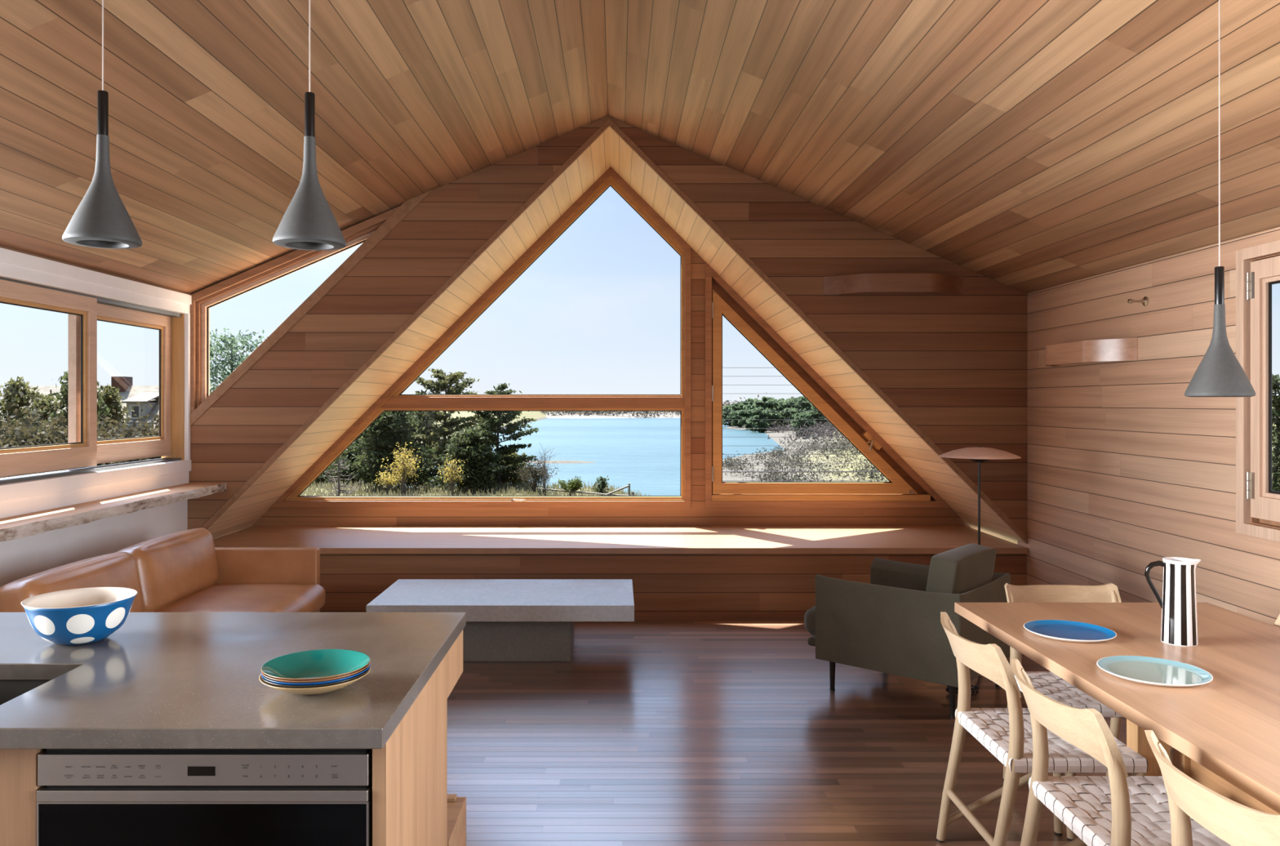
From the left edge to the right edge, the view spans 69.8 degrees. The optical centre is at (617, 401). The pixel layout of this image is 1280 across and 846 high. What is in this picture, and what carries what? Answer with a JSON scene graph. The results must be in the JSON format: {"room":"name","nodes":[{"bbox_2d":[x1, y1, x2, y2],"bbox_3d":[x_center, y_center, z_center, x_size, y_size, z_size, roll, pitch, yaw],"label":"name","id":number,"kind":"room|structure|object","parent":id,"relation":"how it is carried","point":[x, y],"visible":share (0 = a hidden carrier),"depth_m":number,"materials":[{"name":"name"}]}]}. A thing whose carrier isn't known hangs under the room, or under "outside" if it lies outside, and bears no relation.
{"room":"open-plan living room","nodes":[
{"label":"open-plan living room","id":0,"kind":"room"},
{"bbox_2d":[0,275,187,586],"bbox_3d":[-3.115,0.360,1.560,0.170,2.380,10.120,0,0,0],"label":"wall","id":1,"kind":"structure","parent":0,"point":[24,557],"depth_m":5.22,"materials":[{"name":"white paint"}]},
{"bbox_2d":[0,471,189,518],"bbox_3d":[-3.023,0.527,4.928,0.014,0.085,3.056,0,0,0],"label":"trim","id":2,"kind":"structure","parent":1,"relation":"attached to","point":[15,507],"depth_m":5.20,"materials":[{"name":"white paint"}]},
{"bbox_2d":[0,247,191,501],"bbox_3d":[-3.093,-0.133,4.904,0.194,1.235,3.108,0,0,0],"label":"window","id":3,"kind":"structure","parent":1,"relation":"in","point":[87,296],"depth_m":5.31,"materials":[{"name":"white paint"}]},
{"bbox_2d":[0,482,226,541],"bbox_3d":[-2.885,0.601,4.428,0.287,0.062,4.056,0,0,0],"label":"wall ledge","id":4,"kind":"object","parent":1,"relation":"attached to","point":[13,527],"visible":1,"depth_m":4.95,"materials":[{"name":"white stone"}]},
{"bbox_2d":[187,115,1027,543],"bbox_3d":[-0.056,-0.470,7.100,6.380,3.190,1.280,0,0,0],"label":"wall","id":5,"kind":"structure","parent":0,"point":[956,366],"depth_m":6.46,"materials":[{"name":"brown wood"}]},
{"bbox_2d":[190,205,399,413],"bbox_3d":[-2.170,-0.665,6.533,1.696,1.608,0.154,0,0,0],"label":"window","id":6,"kind":"structure","parent":5,"relation":"in","point":[202,300],"depth_m":6.49,"materials":[{"name":"brown wood"}]},
{"bbox_2d":[190,190,432,426],"bbox_3d":[-2.166,-0.664,6.504,1.727,1.714,0.112,0,0,0],"label":"trim","id":7,"kind":"structure","parent":5,"relation":"attached to","point":[408,206],"depth_m":6.45,"materials":[{"name":"brown wood"}]},
{"bbox_2d":[200,118,609,528],"bbox_3d":[-1.542,-0.484,6.466,2.973,3.025,0.028,0,0,0],"label":"trim","id":8,"kind":"structure","parent":5,"relation":"attached to","point":[606,124],"depth_m":6.45,"materials":[{"name":"brown wood"}]},
{"bbox_2d":[252,247,970,527],"bbox_3d":[-0.056,-0.095,7.645,6.090,2.391,0.110,0,0,0],"label":"window frame","id":9,"kind":"structure","parent":5,"relation":"in","point":[697,514],"depth_m":7.59,"materials":[{"name":"brown wood"}]},
{"bbox_2d":[269,166,690,507],"bbox_3d":[-1.146,-0.541,7.626,3.510,2.830,0.148,0,0,0],"label":"window","id":10,"kind":"structure","parent":9,"relation":"attached to","point":[393,399],"depth_m":7.59,"materials":[{"name":"brown wood"}]},
{"bbox_2d":[705,262,951,507],"bbox_3d":[1.749,-0.149,7.630,2.045,2.045,0.180,0,0,0],"label":"window","id":11,"kind":"structure","parent":9,"relation":"attached to","point":[905,488],"depth_m":7.58,"materials":[{"name":"brown wood"}]},
{"bbox_2d":[609,119,1027,543],"bbox_3d":[1.417,-0.498,6.466,2.945,2.997,0.028,0,0,0],"label":"trim","id":12,"kind":"structure","parent":5,"relation":"attached to","point":[612,125],"depth_m":6.45,"materials":[{"name":"brown wood"}]},
{"bbox_2d":[823,273,963,294],"bbox_3d":[1.944,-0.818,6.375,0.985,0.128,0.169,0,0,0],"label":"wall light","id":13,"kind":"object","parent":5,"relation":"attached to","point":[860,282],"visible":1,"depth_m":6.29,"materials":[{"name":"brown wood"}]},
{"bbox_2d":[0,0,1279,294],"bbox_3d":[-0.021,-1.382,1.410,6.542,1.546,10.420,0,0,0],"label":"ceiling","id":14,"kind":"structure","parent":0,"point":[1026,146],"depth_m":4.29,"materials":[{"name":"brown wood"}]},
{"bbox_2d":[62,0,142,248],"bbox_3d":[-1.246,-0.953,2.220,0.170,1.142,0.170,0,0,0],"label":"pendant lamp","id":15,"kind":"object","parent":14,"relation":"hanging from","point":[101,220],"visible":1,"depth_m":2.19,"materials":[{"name":"concrete"}]},
{"bbox_2d":[272,0,346,250],"bbox_3d":[-0.745,-1.057,2.220,0.170,1.359,0.170,0,0,0],"label":"pendant lamp","id":16,"kind":"object","parent":14,"relation":"hanging from","point":[308,223],"visible":1,"depth_m":2.19,"materials":[{"name":"concrete"}]},
{"bbox_2d":[1184,0,1256,396],"bbox_3d":[1.708,-0.644,2.600,0.170,1.259,0.170,0,0,0],"label":"pendant lamp","id":17,"kind":"object","parent":14,"relation":"hanging from","point":[1220,373],"visible":1,"depth_m":2.58,"materials":[{"name":"concrete"}]},
{"bbox_2d":[447,614,1172,845],"bbox_3d":[-0.070,1.560,1.415,6.220,0.120,10.130,0,0,0],"label":"floor","id":18,"kind":"structure","parent":0,"point":[656,730],"depth_m":3.99,"materials":[{"name":"brown wood"}]},
{"bbox_2d":[0,527,325,612],"bbox_3d":[-2.188,1.118,4.620,0.945,0.764,1.880,0,0,0],"label":"sofa","id":19,"kind":"object","parent":18,"relation":"on","point":[183,571],"visible":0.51,"depth_m":4.93,"materials":[{"name":"beige leather"}]},
{"bbox_2d":[0,551,143,612],"bbox_3d":[-2.475,0.925,4.189,0.272,0.377,0.857,0,0,0],"label":"cushion","id":20,"kind":"object","parent":19,"relation":"on","point":[118,569],"depth_m":4.13,"materials":[{"name":"brown leather"}]},
{"bbox_2d":[115,527,219,612],"bbox_3d":[-2.475,0.925,5.051,0.272,0.377,0.857,0,0,0],"label":"cushion","id":21,"kind":"object","parent":19,"relation":"on","point":[174,568],"depth_m":4.91,"materials":[{"name":"beige leather"}]},
{"bbox_2d":[152,582,325,612],"bbox_3d":[-2.135,1.155,5.051,0.840,0.194,0.857,0,0,0],"label":"seat cushion","id":22,"kind":"object","parent":19,"relation":"on","point":[207,597],"depth_m":5.00,"materials":[{"name":"brown leather"}]},
{"bbox_2d":[0,630,466,845],"bbox_3d":[-1.312,1.062,2.135,1.776,0.877,0.870,0,0,0],"label":"kitchen island","id":23,"kind":"object","parent":18,"relation":"on","point":[412,805],"visible":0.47,"depth_m":1.89,"materials":[{"name":"brown wood"}]},
{"bbox_2d":[36,748,372,845],"bbox_3d":[-0.768,0.902,1.741,0.614,0.536,0.094,0,0,0],"label":"oven","id":24,"kind":"object","parent":23,"relation":"in","point":[86,797],"visible":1,"depth_m":1.70,"materials":[{"name":"metal"}]},
{"bbox_2d":[0,612,466,748],"bbox_3d":[-1.335,0.604,2.098,1.829,0.037,0.909,0,0,0],"label":"island countertop","id":25,"kind":"structure","parent":23,"relation":"on","point":[162,680],"depth_m":1.91,"materials":[{"name":"stone"}]},
{"bbox_2d":[0,680,49,751],"bbox_3d":[-1.468,0.716,1.901,0.605,0.188,0.349,0,0,0],"label":"sink","id":26,"kind":"object","parent":25,"relation":"in","point":[9,689],"visible":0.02,"depth_m":2.06,"materials":[{"name":"metal"}]},
{"bbox_2d":[21,586,137,644],"bbox_3d":[-1.317,0.532,2.250,0.247,0.106,0.247,0,0,0],"label":"bowl","id":27,"kind":"object","parent":25,"relation":"on","point":[82,615],"visible":1,"depth_m":2.19,"materials":[{"name":"blue ceramic"}]},
{"bbox_2d":[258,667,370,694],"bbox_3d":[-0.616,0.568,1.872,0.216,0.034,0.216,0,0,0],"label":"plate","id":28,"kind":"object","parent":25,"relation":"on","point":[311,691],"visible":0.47,"depth_m":1.79,"materials":[{"name":"beige ceramic"}]},
{"bbox_2d":[261,665,370,688],"bbox_3d":[-0.614,0.564,1.872,0.212,0.034,0.212,0,0,0],"label":"plate","id":29,"kind":"object","parent":28,"relation":"on","point":[367,669],"visible":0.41,"depth_m":1.78,"materials":[{"name":"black ceramic"}]},
{"bbox_2d":[261,662,370,685],"bbox_3d":[-0.614,0.559,1.872,0.212,0.034,0.212,0,0,0],"label":"plate","id":30,"kind":"object","parent":29,"relation":"on","point":[368,666],"visible":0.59,"depth_m":1.78,"materials":[{"name":"blue ceramic"}]},
{"bbox_2d":[261,660,370,683],"bbox_3d":[-0.614,0.554,1.872,0.212,0.034,0.212,0,0,0],"label":"plate","id":31,"kind":"object","parent":30,"relation":"on","point":[368,664],"visible":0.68,"depth_m":1.78,"materials":[{"name":"ceramic"}]},
{"bbox_2d":[261,648,370,680],"bbox_3d":[-0.614,0.550,1.872,0.212,0.034,0.212,0,0,0],"label":"plate","id":32,"kind":"object","parent":31,"relation":"on","point":[319,664],"visible":0.81,"depth_m":1.92,"materials":[{"name":"teal ceramic"}]},
{"bbox_2d":[365,578,634,661],"bbox_3d":[-0.657,1.320,5.520,1.506,0.360,0.760,0,0,0],"label":"coffee table","id":33,"kind":"object","parent":18,"relation":"on","point":[508,620],"visible":0.8,"depth_m":5.30,"materials":[{"name":"concrete"}]},
{"bbox_2d":[213,525,1027,614],"bbox_3d":[-0.070,1.262,7.013,5.912,0.475,1.150,0,0,0],"label":"window bench","id":34,"kind":"object","parent":18,"relation":"on","point":[673,570],"visible":0.74,"depth_m":6.47,"materials":[{"name":"brown wood"}]},
{"bbox_2d":[804,542,1010,717],"bbox_3d":[1.500,1.124,4.866,0.909,0.753,0.720,0,0,41],"label":"armchair","id":35,"kind":"object","parent":18,"relation":"on","point":[891,624],"visible":0.89,"depth_m":4.56,"materials":[{"name":"green fabric"}]},
{"bbox_2d":[804,605,815,635],"bbox_3d":[1.433,1.182,4.925,0.730,0.196,0.556,0,0,41],"label":"seat cushion","id":36,"kind":"object","parent":35,"relation":"on","point":[810,615],"depth_m":4.91,"materials":[{"name":"grey fabric"}]},
{"bbox_2d":[925,542,996,593],"bbox_3d":[1.744,0.925,4.663,0.199,0.356,0.564,0,0,41],"label":"cushion","id":37,"kind":"object","parent":35,"relation":"on","point":[962,569],"depth_m":4.48,"materials":[{"name":"grey fabric"}]},
{"bbox_2d":[945,675,979,694],"bbox_3d":[1.883,1.480,4.827,0.460,0.038,0.146,0,0,-45],"label":"power cord","id":38,"kind":"object","parent":18,"relation":"on","point":[972,689],"visible":0.36,"depth_m":4.70,"materials":[{"name":"black plastic"}]},
{"bbox_2d":[938,445,1021,675],"bbox_3d":[2.045,0.875,5.180,0.436,1.250,0.436,0,0,0],"label":"floor lamp","id":39,"kind":"object","parent":18,"relation":"on","point":[978,454],"visible":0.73,"depth_m":5.09,"materials":[{"name":"brown metal"}]},
{"bbox_2d":[968,458,991,462],"bbox_3d":[2.045,0.312,5.180,0.156,0.055,0.156,0,0,0],"label":"diffuser","id":40,"kind":"object","parent":39,"relation":"attached to","point":[973,460],"depth_m":5.14,"materials":[{"name":"black metal"}]},
{"bbox_2d":[936,611,1148,845],"bbox_3d":[1.317,1.109,2.930,0.511,0.782,0.466,0,0,0],"label":"dining chair","id":41,"kind":"object","parent":18,"relation":"on","point":[1006,733],"visible":0.7,"depth_m":2.81,"materials":[{"name":"brown wood"}]},
{"bbox_2d":[1003,582,1172,834],"bbox_3d":[1.752,1.109,3.430,0.466,0.782,0.511,0,0,0],"label":"dining chair","id":42,"kind":"object","parent":18,"relation":"on","point":[1048,683],"visible":0.34,"depth_m":3.59,"materials":[{"name":"brown wood"}]},
{"bbox_2d":[954,602,1279,822],"bbox_3d":[1.754,1.129,2.360,0.956,0.742,2.220,0,0,0],"label":"dining table","id":43,"kind":"object","parent":18,"relation":"on","point":[1223,733],"visible":0.69,"depth_m":2.61,"materials":[{"name":"brown wood"}]},
{"bbox_2d":[1023,619,1116,642],"bbox_3d":[1.478,0.751,2.998,0.274,0.014,0.274,0,0,0],"label":"plate","id":44,"kind":"object","parent":43,"relation":"on","point":[1058,629],"visible":1,"depth_m":3.01,"materials":[{"name":"blue ceramic"}]},
{"bbox_2d":[1096,655,1213,686],"bbox_3d":[1.492,0.751,2.552,0.280,0.014,0.280,0,0,0],"label":"plate","id":45,"kind":"object","parent":43,"relation":"on","point":[1150,670],"visible":1,"depth_m":2.56,"materials":[{"name":"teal ceramic"}]},
{"bbox_2d":[1144,556,1201,646],"bbox_3d":[1.756,0.625,2.890,0.143,0.265,0.101,0,0,0],"label":"jug","id":46,"kind":"object","parent":43,"relation":"on","point":[1178,604],"visible":1,"depth_m":2.86,"materials":[{"name":"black ceramic"}]},
{"bbox_2d":[1011,658,1231,845],"bbox_3d":[1.312,1.109,2.355,0.511,0.782,0.466,0,0,0],"label":"dining chair","id":47,"kind":"object","parent":18,"relation":"on","point":[1077,800],"visible":0.83,"depth_m":2.33,"materials":[{"name":"brown wood"}]},
{"bbox_2d":[1144,729,1279,845],"bbox_3d":[1.365,1.109,1.800,0.511,0.782,0.466,0,0,0],"label":"dining chair","id":48,"kind":"object","parent":18,"relation":"on","point":[1235,823],"visible":1,"depth_m":1.76,"materials":[{"name":"brown wood"}]},
{"bbox_2d":[1169,613,1279,762],"bbox_3d":[2.091,1.109,2.930,0.511,0.782,0.466,0,0,0],"label":"dining chair","id":49,"kind":"object","parent":18,"relation":"on","point":[1277,623],"visible":0.02,"depth_m":3.14,"materials":[{"name":"brown wood"}]},
{"bbox_2d":[1017,226,1279,624],"bbox_3d":[2.970,0.360,1.560,0.160,2.380,10.120,0,0,0],"label":"wall","id":50,"kind":"structure","parent":0,"point":[1127,471],"depth_m":5.07,"materials":[{"name":"brown wood"}]},
{"bbox_2d":[1044,337,1137,366],"bbox_3d":[2.805,-0.295,5.590,0.169,0.126,1.000,0,0,0],"label":"wall light","id":51,"kind":"object","parent":50,"relation":"attached to","point":[1125,348],"visible":1,"depth_m":5.30,"materials":[{"name":"brown wood"}]},
{"bbox_2d":[1127,296,1148,306],"bbox_3d":[2.841,-0.550,5.010,0.098,0.052,0.052,0,0,0],"label":"coat hook","id":52,"kind":"object","parent":50,"relation":"attached to","point":[1144,301],"visible":1,"depth_m":5.00,"materials":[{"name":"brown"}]},
{"bbox_2d":[1235,240,1279,542],"bbox_3d":[2.911,-0.048,3.605,0.078,1.311,1.306,0,0,0],"label":"window","id":53,"kind":"structure","parent":50,"relation":"in","point":[1257,267],"depth_m":4.15,"materials":[{"name":"brown wood"}]},
{"bbox_3d":[1.600,1.660,7.970,2.600,0.120,0.460,0,0,0],"label":"ledge","id":54,"kind":"object","parent":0,"visible":0},
{"bbox_2d":[722,384,888,480],"bbox_3d":[1.660,0.600,8.080,1.960,2.000,0.040,0,0,0],"label":"cable railing","id":55,"kind":"object","parent":54,"relation":"on","point":[722,384],"visible":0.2,"depth_m":8.08,"materials":[{"name":"metal"}]},
{"label":"outside","id":56,"kind":"structure","parent":0,"visible":0},
{"bbox_2d":[546,410,724,417],"bbox_3d":[0.000,5.900,582.000,660.000,4.800,279.523,0,0,0],"label":"shore","id":57,"kind":"structure","parent":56,"point":[557,415],"depth_m":461.84,"materials":[{"name":"beige sand"}]},
{"bbox_2d":[539,392,805,417],"bbox_3d":[-45.096,3.035,511.834,344.501,16.761,113.631,0,0,0],"label":"treeline","id":58,"kind":"object","parent":57,"relation":"on","point":[585,412],"visible":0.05,"depth_m":468.42,"materials":[{"name":"green plant"}]},
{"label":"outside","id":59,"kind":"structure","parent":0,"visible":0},
{"bbox_2d":[303,410,1279,495],"bbox_3d":[40.000,5.324,269.100,360.000,8.352,521.800,0,0,0],"label":"terrain","id":60,"kind":"structure","parent":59,"point":[536,415],"depth_m":114.34,"materials":[{"name":"green plant"}]},
{"bbox_2d":[0,375,57,435],"bbox_3d":[-21.619,1.841,33.215,4.102,5.573,4.245,0,0,0],"label":"pine tree","id":61,"kind":"object","parent":60,"relation":"on","point":[14,388],"visible":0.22,"depth_m":32.83,"materials":[{"name":"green plant"}]},
{"bbox_2d":[15,392,66,432],"bbox_3d":[-22.483,2.124,35.882,3.649,4.967,3.629,0,0,0],"label":"pine tree","id":62,"kind":"object","parent":60,"relation":"on","point":[50,409],"visible":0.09,"depth_m":35.78,"materials":[{"name":"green plant"}]},
{"bbox_2d":[0,388,84,477],"bbox_3d":[-16.463,2.112,23.859,5.738,5.265,5.542,0,0,42],"label":"shrub","id":63,"kind":"object","parent":60,"relation":"on","point":[12,439],"visible":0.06,"depth_m":23.95,"materials":[{"name":"green plant"}]},
{"bbox_2d":[32,370,115,435],"bbox_3d":[-17.494,1.643,30.132,3.179,5.997,3.688,0,0,-31],"label":"pine tree","id":64,"kind":"object","parent":60,"relation":"on","point":[64,402],"visible":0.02,"depth_m":29.80,"materials":[{"name":"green plant"}]},
{"bbox_2d":[0,404,158,475],"bbox_3d":[-15.844,2.405,24.852,5.482,4.679,5.686,0,0,40],"label":"shrub","id":65,"kind":"object","parent":60,"relation":"on","point":[52,428],"visible":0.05,"depth_m":24.74,"materials":[{"name":"green plant"}]},
{"bbox_2d":[17,408,160,465],"bbox_3d":[-14.996,2.465,27.180,5.342,4.666,5.602,0,0,7],"label":"shrub","id":66,"kind":"object","parent":60,"relation":"on","point":[110,425],"visible":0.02,"depth_m":26.98,"materials":[{"name":"green plant"}]},
{"bbox_2d":[0,376,217,437],"bbox_3d":[-33.000,1.868,62.000,14.800,7.136,8.000,0,0,0],"label":"house","id":67,"kind":"structure","parent":60,"relation":"on","point":[134,394],"depth_m":60.68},
{"bbox_2d":[97,384,136,436],"bbox_3d":[-19.960,1.912,36.094,2.734,5.366,2.565,0,0,37],"label":"pine tree","id":68,"kind":"object","parent":60,"relation":"on","point":[108,400],"visible":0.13,"depth_m":35.90,"materials":[{"name":"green plant"}]},
{"bbox_2d":[97,399,160,462],"bbox_3d":[-13.669,2.375,28.004,4.702,4.910,4.895,0,0,-13],"label":"shrub","id":69,"kind":"object","parent":60,"relation":"on","point":[147,430],"visible":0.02,"depth_m":27.60,"materials":[{"name":"green plant"}]},
{"bbox_2d":[209,327,267,394],"bbox_3d":[-14.242,0.966,34.105,3.563,7.486,4.310,0,0,20],"label":"pine tree","id":70,"kind":"object","parent":60,"relation":"on","point":[233,341],"visible":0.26,"depth_m":33.66,"materials":[{"name":"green plant"}]},
{"bbox_2d":[310,455,343,488],"bbox_3d":[-18.590,4.364,57.848,4.664,2.907,4.365,0,0,-25],"label":"pine tree","id":71,"kind":"object","parent":60,"relation":"on","point":[318,479],"visible":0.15,"depth_m":57.10,"materials":[{"name":"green plant"}]},
{"bbox_2d":[314,456,360,495],"bbox_3d":[-13.274,3.584,43.966,2.037,2.475,2.221,0,0,23],"label":"pine tree","id":72,"kind":"object","parent":60,"relation":"on","point":[340,491],"visible":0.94,"depth_m":43.97,"materials":[{"name":"grey plant"}]},
{"bbox_2d":[319,431,378,486],"bbox_3d":[-15.030,3.207,54.088,4.861,3.902,4.068,0,0,0],"label":"pine tree","id":73,"kind":"object","parent":60,"relation":"on","point":[344,454],"visible":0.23,"depth_m":53.12,"materials":[{"name":"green plant"}]},
{"bbox_2d":[373,471,401,494],"bbox_3d":[-11.496,4.063,46.131,1.459,1.268,1.532,0,0,-19],"label":"shrub","id":74,"kind":"object","parent":60,"relation":"on","point":[387,481],"visible":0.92,"depth_m":45.90,"materials":[{"name":"yellow plant"}]},
{"bbox_2d":[339,410,439,488],"bbox_3d":[-12.238,2.204,48.987,5.015,5.099,4.776,0,0,-35],"label":"pine tree","id":75,"kind":"object","parent":60,"relation":"on","point":[391,427],"visible":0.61,"depth_m":48.27,"materials":[{"name":"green plant"}]},
{"bbox_2d":[379,441,423,495],"bbox_3d":[-10.536,3.321,44.997,2.068,2.748,1.924,0,0,0],"label":"shrub","id":76,"kind":"object","parent":60,"relation":"on","point":[404,464],"visible":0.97,"depth_m":44.90,"materials":[{"name":"yellow plant"}]},
{"bbox_2d":[407,410,451,487],"bbox_3d":[-11.967,2.699,54.778,5.225,5.412,4.918,0,0,0],"label":"pine tree","id":77,"kind":"object","parent":60,"relation":"on","point":[431,471],"visible":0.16,"depth_m":54.41,"materials":[{"name":"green plant"}]},
{"bbox_2d":[406,368,496,478],"bbox_3d":[-9.794,1.534,53.029,5.365,7.060,5.883,0,0,7],"label":"pine tree","id":78,"kind":"object","parent":60,"relation":"on","point":[445,381],"visible":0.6,"depth_m":52.38,"materials":[{"name":"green plant"}]},
{"bbox_2d":[436,453,468,495],"bbox_3d":[-8.268,3.667,46.000,1.532,2.209,1.947,0,0,0],"label":"shrub","id":79,"kind":"object","parent":60,"relation":"on","point":[451,473],"visible":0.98,"depth_m":45.96,"materials":[{"name":"yellow plant"}]},
{"bbox_2d":[425,426,507,492],"bbox_3d":[-7.772,3.049,47.961,4.353,3.465,3.840,0,0,21],"label":"pine tree","id":80,"kind":"object","parent":60,"relation":"on","point":[473,447],"visible":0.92,"depth_m":47.34,"materials":[{"name":"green plant"}]},
{"bbox_2d":[299,479,646,495],"bbox_3d":[-10.222,5.075,44.001,27.854,1.960,15.999,0,0,0],"label":"meadow grass","id":81,"kind":"structure","parent":60,"relation":"on","point":[426,488],"depth_m":47.12,"materials":[{"name":"plant"}]},
{"bbox_2d":[464,382,538,484],"bbox_3d":[-6.398,1.785,50.104,4.894,5.789,3.937,0,0,-28],"label":"pine tree","id":82,"kind":"object","parent":60,"relation":"on","point":[491,424],"visible":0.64,"depth_m":49.78,"materials":[{"name":"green plant"}]},
{"bbox_2d":[490,451,529,486],"bbox_3d":[-6.157,3.805,51.994,3.542,2.509,3.778,0,0,0],"label":"pine tree","id":83,"kind":"object","parent":60,"relation":"on","point":[502,479],"visible":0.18,"depth_m":51.25,"materials":[{"name":"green plant"}]},
{"bbox_2d":[510,457,557,493],"bbox_3d":[-4.185,3.746,47.019,2.324,1.974,1.962,0,0,-16],"label":"shrub","id":84,"kind":"object","parent":60,"relation":"on","point":[534,474],"visible":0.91,"depth_m":46.78,"materials":[{"name":"grey plant"}]},
{"bbox_2d":[530,444,561,495],"bbox_3d":[-3.507,3.370,45.952,1.718,2.775,1.798,0,0,0],"label":"bare sapling","id":85,"kind":"object","parent":60,"relation":"on","point":[544,462],"visible":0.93,"depth_m":45.94,"materials":[{"name":"grey plant"}]},
{"bbox_2d":[557,475,585,495],"bbox_3d":[-2.326,4.277,46.100,1.400,1.188,1.381,0,0,0],"label":"shrub","id":86,"kind":"object","parent":60,"relation":"on","point":[572,485],"visible":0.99,"depth_m":45.90,"materials":[{"name":"green plant"}]},
{"bbox_2d":[536,483,634,495],"bbox_3d":[-1.614,4.827,45.973,4.898,1.482,0.153,0,0,0],"label":"fence","id":87,"kind":"object","parent":60,"relation":"on","point":[628,485],"visible":0.66,"depth_m":45.91,"materials":[{"name":"grey wood"}]},
{"bbox_2d":[591,475,612,495],"bbox_3d":[-0.781,4.396,47.037,1.154,1.290,1.068,0,0,15],"label":"shrub","id":88,"kind":"object","parent":60,"relation":"on","point":[602,481],"visible":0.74,"depth_m":46.92,"materials":[{"name":"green plant"}]},
{"bbox_2d":[722,404,736,426],"bbox_3d":[36.083,4.513,300.113,7.319,7.448,6.916,0,0,0],"label":"pine","id":89,"kind":"object","parent":60,"relation":"on","point":[725,418],"visible":0.52,"depth_m":299.06,"materials":[{"name":"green plant"}]},
{"bbox_2d":[727,402,745,426],"bbox_3d":[37.145,3.975,279.574,7.371,7.939,7.801,0,0,16],"label":"pine","id":90,"kind":"object","parent":60,"relation":"on","point":[739,406],"visible":0.7,"depth_m":279.10,"materials":[{"name":"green plant"}]},
{"bbox_2d":[737,397,762,427],"bbox_3d":[39.530,3.405,264.593,9.104,9.264,8.602,0,0,31],"label":"pine","id":91,"kind":"object","parent":60,"relation":"on","point":[744,415],"visible":0.33,"depth_m":264.05,"materials":[{"name":"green plant"}]},
{"bbox_2d":[746,406,773,432],"bbox_3d":[36.694,4.711,239.918,7.033,7.157,6.646,0,0,-25],"label":"pine","id":92,"kind":"object","parent":60,"relation":"on","point":[761,417],"visible":0.89,"depth_m":239.13,"materials":[{"name":"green plant"}]},
{"bbox_2d":[746,396,780,429],"bbox_3d":[41.778,3.193,255.296,9.615,9.784,9.085,0,0,-43],"label":"pine","id":93,"kind":"object","parent":60,"relation":"on","point":[770,406],"visible":0.56,"depth_m":254.24,"materials":[{"name":"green plant"}]},
{"bbox_2d":[771,397,787,423],"bbox_3d":[46.259,3.246,262.532,8.228,8.862,8.708,0,0,-28],"label":"pine","id":94,"kind":"object","parent":60,"relation":"on","point":[776,408],"visible":0.2,"depth_m":260.37,"materials":[{"name":"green plant"}]},
{"bbox_2d":[775,397,803,426],"bbox_3d":[47.231,3.231,250.017,8.955,9.113,8.462,0,0,-12],"label":"pine","id":95,"kind":"object","parent":60,"relation":"on","point":[786,406],"visible":0.41,"depth_m":249.26,"materials":[{"name":"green plant"}]},
{"bbox_2d":[788,395,811,426],"bbox_3d":[49.379,2.843,239.441,8.794,9.471,9.307,0,0,3],"label":"pine","id":96,"kind":"object","parent":60,"relation":"on","point":[802,398],"visible":0.26,"depth_m":239.25,"materials":[{"name":"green plant"}]},
{"bbox_2d":[790,411,815,435],"bbox_3d":[40.964,4.977,205.318,5.315,5.724,5.625,0,0,-40],"label":"pine","id":97,"kind":"object","parent":60,"relation":"on","point":[801,417],"visible":0.75,"depth_m":204.34,"materials":[{"name":"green plant"}]},
{"bbox_2d":[805,403,829,426],"bbox_3d":[52.272,3.236,234.720,8.206,8.350,7.754,0,0,19],"label":"pine","id":98,"kind":"object","parent":60,"relation":"on","point":[818,415],"visible":0.33,"depth_m":234.22,"materials":[{"name":"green plant"}]},
{"bbox_2d":[723,416,1275,444],"bbox_3d":[81.215,3.363,248.516,105.634,12.646,168.900,0,0,0],"label":"scrub","id":99,"kind":"object","parent":60,"relation":"on","point":[819,432],"visible":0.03,"depth_m":190.40,"materials":[{"name":"green plant"}]},
{"bbox_2d":[722,435,1279,484],"bbox_3d":[42.082,6.170,108.398,69.843,5.043,116.704,0,0,0],"label":"scrub","id":100,"kind":"object","parent":60,"relation":"on","point":[846,444],"visible":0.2,"depth_m":105.19,"materials":[{"name":"plant"}]},
{"bbox_2d":[1271,373,1279,491],"bbox_3d":[28.950,2.541,40.143,3.978,7.652,4.151,0,0,-28],"label":"pine tree","id":101,"kind":"object","parent":60,"relation":"on","point":[1275,380],"visible":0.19,"depth_m":39.82,"materials":[{"name":"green plant"}]},
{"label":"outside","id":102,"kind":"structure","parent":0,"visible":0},
{"bbox_2d":[307,417,784,495],"bbox_3d":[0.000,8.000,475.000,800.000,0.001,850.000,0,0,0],"label":"water","id":103,"kind":"structure","parent":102,"point":[643,453],"depth_m":159.69,"materials":[{"name":"blue liquid"}]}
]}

